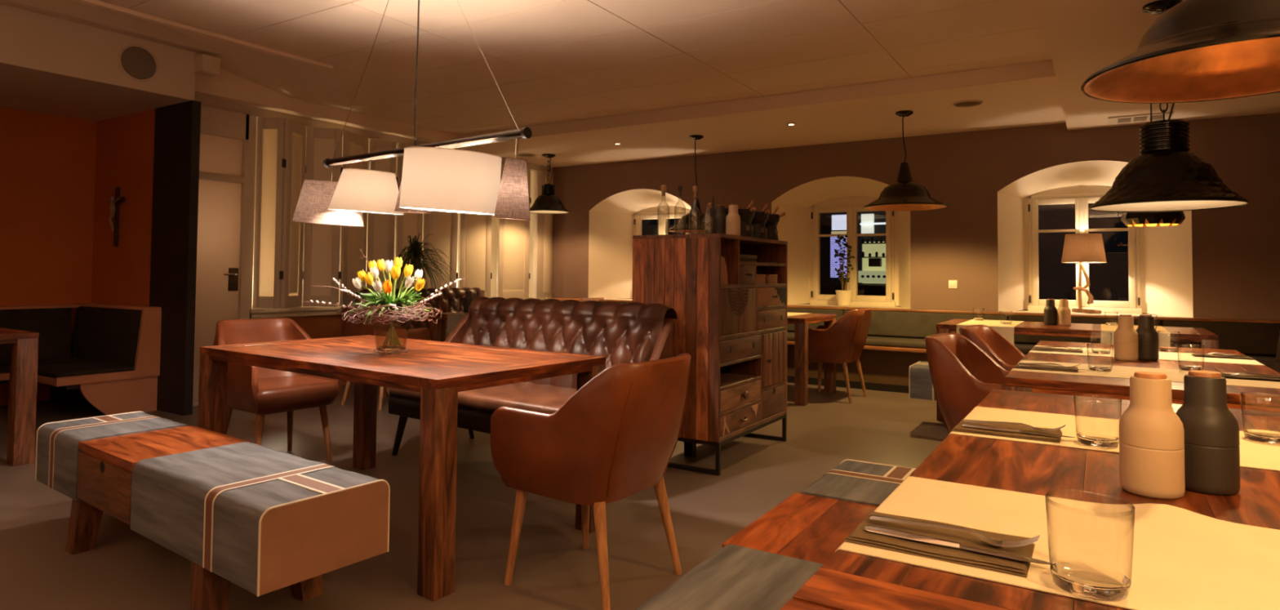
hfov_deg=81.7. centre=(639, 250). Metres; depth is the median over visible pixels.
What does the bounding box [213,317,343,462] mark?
armchair
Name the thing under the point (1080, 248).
table lamp
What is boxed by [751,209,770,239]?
pot
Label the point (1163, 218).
pendant lamp
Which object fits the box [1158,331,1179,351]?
tumbler
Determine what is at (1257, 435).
tumbler
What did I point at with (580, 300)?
bench
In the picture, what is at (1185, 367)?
tumbler
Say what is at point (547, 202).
pendant lamp
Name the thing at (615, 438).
armchair
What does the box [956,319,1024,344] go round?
table runner
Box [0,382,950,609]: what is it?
floor
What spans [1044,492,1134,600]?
tumbler
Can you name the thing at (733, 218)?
pepper mill
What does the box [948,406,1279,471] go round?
table runner
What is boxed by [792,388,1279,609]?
dining table
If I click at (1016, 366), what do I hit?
napkin
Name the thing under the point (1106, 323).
tumbler
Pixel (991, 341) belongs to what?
armchair
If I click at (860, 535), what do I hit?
napkin
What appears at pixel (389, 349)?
vase
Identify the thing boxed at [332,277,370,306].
twig
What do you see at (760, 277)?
box
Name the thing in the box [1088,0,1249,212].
pendant lamp
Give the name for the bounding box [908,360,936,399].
bench
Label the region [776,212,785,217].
handle
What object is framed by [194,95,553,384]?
wall
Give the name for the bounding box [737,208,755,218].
bowl
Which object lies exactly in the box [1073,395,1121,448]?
tumbler
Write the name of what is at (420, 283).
tulip
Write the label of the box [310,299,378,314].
twig
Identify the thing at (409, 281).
tulip
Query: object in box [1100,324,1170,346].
table runner
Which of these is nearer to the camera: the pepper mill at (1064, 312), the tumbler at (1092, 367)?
the tumbler at (1092, 367)
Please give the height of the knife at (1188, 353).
0.008 m
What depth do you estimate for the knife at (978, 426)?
1.74 m
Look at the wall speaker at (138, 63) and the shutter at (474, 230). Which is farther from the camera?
the shutter at (474, 230)
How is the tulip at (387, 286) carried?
in the vase
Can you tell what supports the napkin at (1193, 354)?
on the table runner at (1162, 355)
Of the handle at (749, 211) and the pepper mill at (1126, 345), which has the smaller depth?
the pepper mill at (1126, 345)
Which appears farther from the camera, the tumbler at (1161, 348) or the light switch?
the light switch
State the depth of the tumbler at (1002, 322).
5.82 m
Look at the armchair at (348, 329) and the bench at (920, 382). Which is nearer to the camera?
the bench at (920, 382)
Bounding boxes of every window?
[633,210,690,235]
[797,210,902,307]
[809,203,897,306]
[1027,192,1142,314]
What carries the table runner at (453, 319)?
on the dining table at (437, 330)
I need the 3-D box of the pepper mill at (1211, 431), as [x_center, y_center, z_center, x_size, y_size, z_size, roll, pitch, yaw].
[0.997,0.316,1.306,0.093,0.206,0.093,-1,-2,32]
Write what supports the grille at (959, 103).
attached to the ceiling speaker at (969, 103)
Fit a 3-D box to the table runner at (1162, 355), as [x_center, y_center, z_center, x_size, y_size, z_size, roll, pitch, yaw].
[2.416,0.534,3.601,0.915,0.062,0.433,-1,-2,32]
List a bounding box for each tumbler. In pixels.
[451,306,461,312]
[973,308,984,320]
[1000,321,1011,324]
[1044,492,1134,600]
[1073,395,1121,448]
[1086,346,1113,371]
[1089,331,1111,354]
[1104,313,1118,325]
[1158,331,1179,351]
[1177,344,1204,370]
[1240,392,1279,444]
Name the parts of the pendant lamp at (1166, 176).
lamp shade, cord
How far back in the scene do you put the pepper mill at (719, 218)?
4.50 m
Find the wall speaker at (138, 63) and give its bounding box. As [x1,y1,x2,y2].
[117,44,158,81]
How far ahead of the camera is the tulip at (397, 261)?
3.40 m
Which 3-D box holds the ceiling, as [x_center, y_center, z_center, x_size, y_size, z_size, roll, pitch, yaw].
[-1.249,-1.569,4.016,9.170,0.590,10.800,-1,-2,32]
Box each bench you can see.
[35,411,390,609]
[549,297,604,302]
[635,458,915,609]
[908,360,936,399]
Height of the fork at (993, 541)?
0.019 m
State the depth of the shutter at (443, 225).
8.46 m
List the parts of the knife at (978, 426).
handle, blade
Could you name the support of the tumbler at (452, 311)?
on the dining table at (437, 330)
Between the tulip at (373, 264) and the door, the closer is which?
the tulip at (373, 264)
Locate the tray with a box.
[756,261,776,262]
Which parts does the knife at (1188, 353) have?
handle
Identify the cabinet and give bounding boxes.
[631,233,787,475]
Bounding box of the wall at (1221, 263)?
[551,112,1279,356]
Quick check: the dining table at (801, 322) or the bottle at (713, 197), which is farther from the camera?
the dining table at (801, 322)
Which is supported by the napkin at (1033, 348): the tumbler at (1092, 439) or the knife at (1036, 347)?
the knife at (1036, 347)
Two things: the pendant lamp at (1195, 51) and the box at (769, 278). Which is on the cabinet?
the box at (769, 278)
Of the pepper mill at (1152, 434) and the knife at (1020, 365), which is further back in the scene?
the knife at (1020, 365)
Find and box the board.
[720,255,728,284]
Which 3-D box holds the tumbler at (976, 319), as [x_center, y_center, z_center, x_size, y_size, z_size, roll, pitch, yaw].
[2.886,0.541,6.314,0.091,0.103,0.091,1,-2,-20]
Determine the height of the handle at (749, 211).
0.034 m
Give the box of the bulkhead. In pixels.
[0,0,221,121]
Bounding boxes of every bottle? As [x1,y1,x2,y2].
[657,185,669,235]
[674,185,685,234]
[688,186,698,213]
[707,202,711,213]
[711,196,714,233]
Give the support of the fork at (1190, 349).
on the napkin at (1193, 354)
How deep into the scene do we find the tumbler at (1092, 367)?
2.92 m
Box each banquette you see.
[0,302,161,415]
[599,299,1279,393]
[1258,330,1279,373]
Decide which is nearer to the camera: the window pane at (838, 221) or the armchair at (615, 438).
the armchair at (615, 438)
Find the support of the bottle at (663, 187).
on the cabinet
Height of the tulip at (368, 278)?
0.338 m
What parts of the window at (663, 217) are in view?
frame, sash, sash, sash, frame, sash, sash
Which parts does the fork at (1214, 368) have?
handle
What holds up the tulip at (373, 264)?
in the vase
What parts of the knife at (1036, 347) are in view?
handle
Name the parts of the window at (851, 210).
frame, sash, sash, sash, frame, sash, frame, sash, sash, sash, sash, frame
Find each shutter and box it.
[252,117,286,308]
[280,118,306,308]
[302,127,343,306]
[339,129,368,306]
[365,138,397,289]
[395,142,422,288]
[422,210,457,288]
[457,213,492,297]
[496,164,531,298]
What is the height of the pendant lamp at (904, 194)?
0.850 m
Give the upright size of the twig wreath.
0.109 m
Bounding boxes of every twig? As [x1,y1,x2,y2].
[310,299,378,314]
[315,285,367,303]
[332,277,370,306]
[340,288,373,306]
[388,303,398,311]
[400,293,441,313]
[408,277,466,308]
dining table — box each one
[0,328,39,466]
[197,334,605,600]
[431,311,463,342]
[779,599,831,609]
[787,313,835,405]
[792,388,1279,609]
[936,319,1218,421]
[1004,340,1279,412]
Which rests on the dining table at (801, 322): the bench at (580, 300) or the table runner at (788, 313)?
the table runner at (788, 313)
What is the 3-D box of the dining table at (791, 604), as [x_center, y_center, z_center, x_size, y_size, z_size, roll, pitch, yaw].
[0.124,0.743,-0.093,0.905,0.752,1.620,-1,-2,32]
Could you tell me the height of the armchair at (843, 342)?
0.830 m
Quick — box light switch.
[948,280,957,288]
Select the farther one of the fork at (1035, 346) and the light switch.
the light switch
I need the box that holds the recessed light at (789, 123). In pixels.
[786,122,795,125]
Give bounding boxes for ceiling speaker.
[517,152,535,156]
[952,99,982,106]
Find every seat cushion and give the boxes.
[0,356,93,373]
[37,360,134,377]
[786,331,795,341]
[864,335,926,348]
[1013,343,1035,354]
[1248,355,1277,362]
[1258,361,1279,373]
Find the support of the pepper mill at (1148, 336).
on the dining table at (1258, 398)
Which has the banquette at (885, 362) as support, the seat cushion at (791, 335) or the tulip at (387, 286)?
the seat cushion at (791, 335)
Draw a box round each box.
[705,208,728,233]
[756,274,765,284]
[764,274,777,284]
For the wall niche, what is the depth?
6.33 m
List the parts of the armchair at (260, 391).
leg, leg, leg, seat, leg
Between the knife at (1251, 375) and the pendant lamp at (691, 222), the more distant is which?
the pendant lamp at (691, 222)
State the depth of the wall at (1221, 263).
7.45 m
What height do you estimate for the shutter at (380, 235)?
1.705 m
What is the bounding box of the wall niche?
[0,106,97,405]
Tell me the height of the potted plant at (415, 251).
0.759 m
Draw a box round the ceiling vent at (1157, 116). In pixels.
[1107,111,1173,124]
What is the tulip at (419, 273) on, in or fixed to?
in the vase
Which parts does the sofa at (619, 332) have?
leg, seat, leg, seat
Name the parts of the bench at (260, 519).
leg, drawer, leg, leg, panel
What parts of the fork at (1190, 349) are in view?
handle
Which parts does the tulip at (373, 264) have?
stem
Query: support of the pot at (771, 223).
on the cabinet
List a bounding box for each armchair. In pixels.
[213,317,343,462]
[340,306,430,409]
[490,353,691,609]
[808,307,872,403]
[924,333,1009,433]
[959,324,1025,371]
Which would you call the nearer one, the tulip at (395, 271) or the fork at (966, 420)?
the fork at (966, 420)
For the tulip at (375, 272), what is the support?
in the vase
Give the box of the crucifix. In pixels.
[107,186,124,246]
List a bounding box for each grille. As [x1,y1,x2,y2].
[518,154,533,155]
[955,101,980,106]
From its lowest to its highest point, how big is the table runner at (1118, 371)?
0.062 m
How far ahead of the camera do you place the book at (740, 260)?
4.72 m
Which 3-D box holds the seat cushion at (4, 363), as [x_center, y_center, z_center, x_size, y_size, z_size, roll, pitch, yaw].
[-5.886,0.868,4.468,0.530,0.045,4.430,-1,-2,32]
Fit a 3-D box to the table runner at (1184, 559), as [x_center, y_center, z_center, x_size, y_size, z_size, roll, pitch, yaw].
[0.762,0.427,0.940,0.915,0.076,0.433,-1,-2,32]
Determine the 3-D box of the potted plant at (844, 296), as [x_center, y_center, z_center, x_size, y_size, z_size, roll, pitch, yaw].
[2.283,0.215,8.313,0.202,0.801,0.205,2,-2,-31]
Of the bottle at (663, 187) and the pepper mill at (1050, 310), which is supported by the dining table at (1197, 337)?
the pepper mill at (1050, 310)
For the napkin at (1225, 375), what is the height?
0.008 m
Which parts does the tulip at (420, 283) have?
stem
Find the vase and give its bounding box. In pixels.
[373,315,410,354]
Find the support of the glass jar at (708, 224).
on the cabinet
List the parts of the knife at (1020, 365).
handle, blade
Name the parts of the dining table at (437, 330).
leg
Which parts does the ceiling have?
panel, panel, panel, sloped panel, panel, panel, panel, panel, panel, panel, panel, panel, panel, panel, panel, panel, panel, panel, panel, panel, panel, panel, panel, panel, panel, panel, panel, panel, panel, panel, panel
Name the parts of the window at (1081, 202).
frame, sash, sash, sash, frame, sash, frame, sash, sash, sash, sash, frame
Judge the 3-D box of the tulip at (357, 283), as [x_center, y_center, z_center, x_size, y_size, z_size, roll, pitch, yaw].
[-1.187,0.275,3.345,0.228,0.313,0.037,2,-2,-41]
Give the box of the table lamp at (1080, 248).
[1061,233,1106,313]
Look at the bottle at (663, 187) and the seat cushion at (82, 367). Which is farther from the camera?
the seat cushion at (82, 367)
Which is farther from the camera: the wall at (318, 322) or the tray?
the wall at (318, 322)
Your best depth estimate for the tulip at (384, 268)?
3.38 m
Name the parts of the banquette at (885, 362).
backrest, kick panel, backrest, rail, backrest, backrest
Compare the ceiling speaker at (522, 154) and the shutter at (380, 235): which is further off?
the ceiling speaker at (522, 154)
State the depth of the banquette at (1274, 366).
5.49 m
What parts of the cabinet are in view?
door, drawer, drawer, drawer, knob, door, drawer, drawer, drawer, drawer, door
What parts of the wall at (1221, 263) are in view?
niche sill, niche sill, niche sill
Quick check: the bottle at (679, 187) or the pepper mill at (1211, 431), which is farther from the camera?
the bottle at (679, 187)
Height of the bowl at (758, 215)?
0.067 m
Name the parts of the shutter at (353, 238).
rail, rail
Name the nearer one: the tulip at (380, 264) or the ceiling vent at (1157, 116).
the tulip at (380, 264)
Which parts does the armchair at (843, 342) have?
leg, leg, leg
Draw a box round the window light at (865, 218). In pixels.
[861,213,874,233]
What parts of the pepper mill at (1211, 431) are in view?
lid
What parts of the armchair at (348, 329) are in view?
leg, leg, leg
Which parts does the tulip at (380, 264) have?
stem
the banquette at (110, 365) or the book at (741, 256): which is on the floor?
the banquette at (110, 365)
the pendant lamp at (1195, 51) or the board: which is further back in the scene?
the board
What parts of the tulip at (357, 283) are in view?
stem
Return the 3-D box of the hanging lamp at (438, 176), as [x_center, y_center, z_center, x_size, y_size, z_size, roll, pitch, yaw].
[-1.129,-0.798,3.538,1.656,1.361,0.436,-1,-2,35]
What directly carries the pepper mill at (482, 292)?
on the dining table at (437, 330)
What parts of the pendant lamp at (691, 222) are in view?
lamp shade, cord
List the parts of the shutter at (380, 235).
rail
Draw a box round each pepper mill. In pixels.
[463,290,473,312]
[478,289,484,297]
[712,204,726,234]
[725,204,740,235]
[1044,298,1057,324]
[1057,298,1071,325]
[1113,314,1138,360]
[1119,371,1185,499]
[1135,314,1159,360]
[1175,369,1239,495]
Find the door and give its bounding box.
[192,105,248,405]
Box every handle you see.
[747,206,755,213]
[762,209,770,215]
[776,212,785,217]
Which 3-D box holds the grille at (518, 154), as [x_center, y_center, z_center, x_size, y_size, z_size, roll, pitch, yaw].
[-1.400,-1.178,9.101,0.205,0.007,0.205,-1,-2,32]
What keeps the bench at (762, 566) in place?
on the floor
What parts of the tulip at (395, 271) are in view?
stem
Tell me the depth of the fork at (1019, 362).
3.00 m
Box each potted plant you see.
[391,233,456,299]
[834,234,854,306]
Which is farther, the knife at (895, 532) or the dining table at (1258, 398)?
the dining table at (1258, 398)
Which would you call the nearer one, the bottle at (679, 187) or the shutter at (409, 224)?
the bottle at (679, 187)
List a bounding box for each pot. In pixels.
[737,206,755,237]
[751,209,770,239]
[765,212,785,239]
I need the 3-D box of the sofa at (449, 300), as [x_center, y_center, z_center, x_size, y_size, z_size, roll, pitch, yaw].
[-1.989,0.867,7.565,0.799,0.966,1.780,-1,-2,32]
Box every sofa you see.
[353,287,481,340]
[386,296,677,455]
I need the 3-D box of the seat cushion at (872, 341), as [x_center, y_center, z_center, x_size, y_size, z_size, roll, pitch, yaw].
[2.708,0.906,7.262,1.574,0.060,0.475,-1,-2,32]
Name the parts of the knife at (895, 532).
handle, blade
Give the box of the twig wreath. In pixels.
[336,301,441,324]
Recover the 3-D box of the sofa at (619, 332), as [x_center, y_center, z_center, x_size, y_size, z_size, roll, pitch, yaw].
[-0.676,0.777,4.383,1.780,0.966,0.799,-1,-2,37]
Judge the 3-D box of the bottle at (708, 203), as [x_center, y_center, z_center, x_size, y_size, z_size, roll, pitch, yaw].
[0.428,-0.190,4.559,0.052,0.209,0.052,-1,-2,32]
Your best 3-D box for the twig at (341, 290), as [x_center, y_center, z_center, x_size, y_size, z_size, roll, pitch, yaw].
[-1.224,0.231,3.292,0.212,0.126,0.022,2,-2,-41]
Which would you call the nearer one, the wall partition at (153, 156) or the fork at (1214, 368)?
the fork at (1214, 368)
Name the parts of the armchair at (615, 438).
seat, leg, leg, leg, leg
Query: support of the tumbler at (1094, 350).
on the table runner at (1162, 355)
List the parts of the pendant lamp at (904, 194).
cord, lamp shade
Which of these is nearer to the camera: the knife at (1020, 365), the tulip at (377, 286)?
the knife at (1020, 365)
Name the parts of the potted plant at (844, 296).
stem, pot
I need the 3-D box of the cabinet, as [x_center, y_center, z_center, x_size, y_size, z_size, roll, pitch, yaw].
[0.494,0.599,4.750,0.616,1.355,1.073,-1,-2,32]
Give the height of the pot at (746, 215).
0.181 m
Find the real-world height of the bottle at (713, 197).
0.250 m
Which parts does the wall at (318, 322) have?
door post, panel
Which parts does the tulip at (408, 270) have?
stem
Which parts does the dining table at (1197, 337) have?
leg, leg, leg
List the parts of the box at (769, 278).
lid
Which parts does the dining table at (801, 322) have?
leg, leg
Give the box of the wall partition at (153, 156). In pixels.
[91,100,200,415]
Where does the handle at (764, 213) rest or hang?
attached to the pot at (758, 222)
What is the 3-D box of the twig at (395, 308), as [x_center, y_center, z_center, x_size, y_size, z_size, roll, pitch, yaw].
[-1.102,0.260,3.285,0.031,0.051,0.162,2,-2,-31]
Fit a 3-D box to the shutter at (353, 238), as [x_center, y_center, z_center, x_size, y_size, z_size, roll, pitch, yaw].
[-2.840,-0.310,7.380,0.042,1.705,0.506,0,-2,4]
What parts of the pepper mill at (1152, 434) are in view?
lid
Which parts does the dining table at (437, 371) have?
leg, leg, leg, leg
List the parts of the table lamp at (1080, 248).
post, lamp shade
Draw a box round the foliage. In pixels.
[342,286,438,321]
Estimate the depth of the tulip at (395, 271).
3.33 m
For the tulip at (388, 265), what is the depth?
3.38 m
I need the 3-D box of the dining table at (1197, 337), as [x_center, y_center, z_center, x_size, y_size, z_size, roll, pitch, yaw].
[3.299,0.956,5.712,1.760,0.752,0.860,-1,-2,32]
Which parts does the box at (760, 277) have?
lid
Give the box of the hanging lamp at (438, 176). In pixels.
[291,0,532,226]
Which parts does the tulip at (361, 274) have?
stem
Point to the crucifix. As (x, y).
(114, 202)
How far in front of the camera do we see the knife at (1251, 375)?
2.77 m
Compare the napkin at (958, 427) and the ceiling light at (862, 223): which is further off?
the ceiling light at (862, 223)
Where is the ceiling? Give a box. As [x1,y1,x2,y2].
[68,0,1279,167]
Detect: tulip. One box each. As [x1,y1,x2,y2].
[351,276,400,345]
[357,270,399,345]
[364,271,398,344]
[368,260,397,345]
[369,266,395,345]
[370,279,391,324]
[375,259,393,345]
[377,258,395,345]
[382,269,422,345]
[382,277,425,344]
[382,280,393,343]
[383,265,400,345]
[384,267,393,346]
[386,263,413,345]
[386,275,413,342]
[388,257,402,345]
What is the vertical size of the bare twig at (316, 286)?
0.127 m
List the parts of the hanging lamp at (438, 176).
lamp shade, rod, lamp shade, rod, lamp shade, cord, lamp shade, lamp shade, rod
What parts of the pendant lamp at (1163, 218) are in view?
cord, lamp shade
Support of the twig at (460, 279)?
in the vase
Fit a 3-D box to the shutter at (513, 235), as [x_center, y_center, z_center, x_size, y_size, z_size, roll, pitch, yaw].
[-1.619,-0.231,9.547,0.042,1.705,0.597,-1,-2,32]
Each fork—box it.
[869,514,1039,546]
[962,419,1066,431]
[1018,362,1080,367]
[1035,346,1084,349]
[1190,349,1249,356]
[1213,368,1279,377]
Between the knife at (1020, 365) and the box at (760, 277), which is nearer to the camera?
the knife at (1020, 365)
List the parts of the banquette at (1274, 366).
backrest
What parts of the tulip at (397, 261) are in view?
stem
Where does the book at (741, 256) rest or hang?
on the book at (740, 260)
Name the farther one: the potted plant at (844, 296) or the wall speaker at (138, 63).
the potted plant at (844, 296)
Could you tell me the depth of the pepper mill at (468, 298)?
6.86 m
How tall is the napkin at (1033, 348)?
0.008 m
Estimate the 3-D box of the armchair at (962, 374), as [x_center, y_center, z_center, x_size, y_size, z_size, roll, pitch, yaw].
[1.722,0.837,3.566,0.613,0.830,0.570,-1,-2,38]
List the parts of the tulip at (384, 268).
stem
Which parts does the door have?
pane, frame, handle, lock plate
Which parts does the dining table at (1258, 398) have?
leg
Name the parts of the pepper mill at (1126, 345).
lid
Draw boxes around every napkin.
[844,511,1035,576]
[951,419,1062,442]
[1013,363,1078,372]
[1031,346,1083,352]
[1191,353,1254,359]
[1220,373,1279,381]
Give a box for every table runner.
[447,312,466,333]
[787,311,811,315]
[835,475,1279,609]
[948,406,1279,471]
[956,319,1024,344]
[1010,360,1279,388]
[1028,345,1265,365]
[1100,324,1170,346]
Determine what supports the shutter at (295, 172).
attached to the wall at (318, 322)
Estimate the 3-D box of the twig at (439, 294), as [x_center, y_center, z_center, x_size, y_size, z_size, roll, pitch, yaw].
[-0.997,0.242,3.324,0.252,0.110,0.020,0,-2,20]
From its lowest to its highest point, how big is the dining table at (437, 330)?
0.752 m
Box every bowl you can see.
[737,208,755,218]
[752,211,768,221]
[766,213,779,222]
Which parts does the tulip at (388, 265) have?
stem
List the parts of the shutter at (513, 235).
rail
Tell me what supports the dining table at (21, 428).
on the floor
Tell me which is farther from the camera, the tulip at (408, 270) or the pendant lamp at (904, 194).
the pendant lamp at (904, 194)
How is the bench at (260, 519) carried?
on the floor
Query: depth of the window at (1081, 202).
7.27 m
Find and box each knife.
[864,524,1052,564]
[962,423,1075,437]
[1018,364,1084,369]
[1035,346,1086,351]
[1187,352,1245,356]
[1222,373,1279,377]
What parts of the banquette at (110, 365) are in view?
seat, backrest, rail, seat, backrest, panel, rail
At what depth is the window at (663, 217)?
9.81 m
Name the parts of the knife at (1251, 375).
handle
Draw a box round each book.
[739,253,757,258]
[739,257,756,262]
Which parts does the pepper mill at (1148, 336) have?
lid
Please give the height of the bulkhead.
0.500 m
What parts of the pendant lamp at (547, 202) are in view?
lamp shade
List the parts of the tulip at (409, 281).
stem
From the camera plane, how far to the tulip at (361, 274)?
3.33 m
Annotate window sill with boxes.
[797,284,902,307]
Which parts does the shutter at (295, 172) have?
rail, rail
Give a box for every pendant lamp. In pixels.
[528,153,569,213]
[666,134,706,232]
[862,110,947,211]
[1080,0,1279,103]
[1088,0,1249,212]
[1120,103,1185,226]
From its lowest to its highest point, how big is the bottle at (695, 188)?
0.304 m
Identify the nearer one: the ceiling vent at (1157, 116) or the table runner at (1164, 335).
the table runner at (1164, 335)
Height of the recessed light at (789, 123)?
0.014 m
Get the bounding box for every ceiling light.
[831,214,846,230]
[859,222,885,225]
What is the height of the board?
0.165 m
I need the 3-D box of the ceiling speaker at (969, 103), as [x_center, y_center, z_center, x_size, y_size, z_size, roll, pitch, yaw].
[2.747,-1.232,6.208,0.230,0.012,0.230,-1,-2,32]
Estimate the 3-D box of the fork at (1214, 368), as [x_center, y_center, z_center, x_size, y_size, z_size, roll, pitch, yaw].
[2.269,0.455,2.745,0.221,0.019,0.025,-1,-2,35]
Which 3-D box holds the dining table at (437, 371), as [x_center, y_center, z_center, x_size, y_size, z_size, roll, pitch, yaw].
[-1.145,0.844,3.430,1.770,0.752,0.930,-1,-2,36]
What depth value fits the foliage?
3.33 m

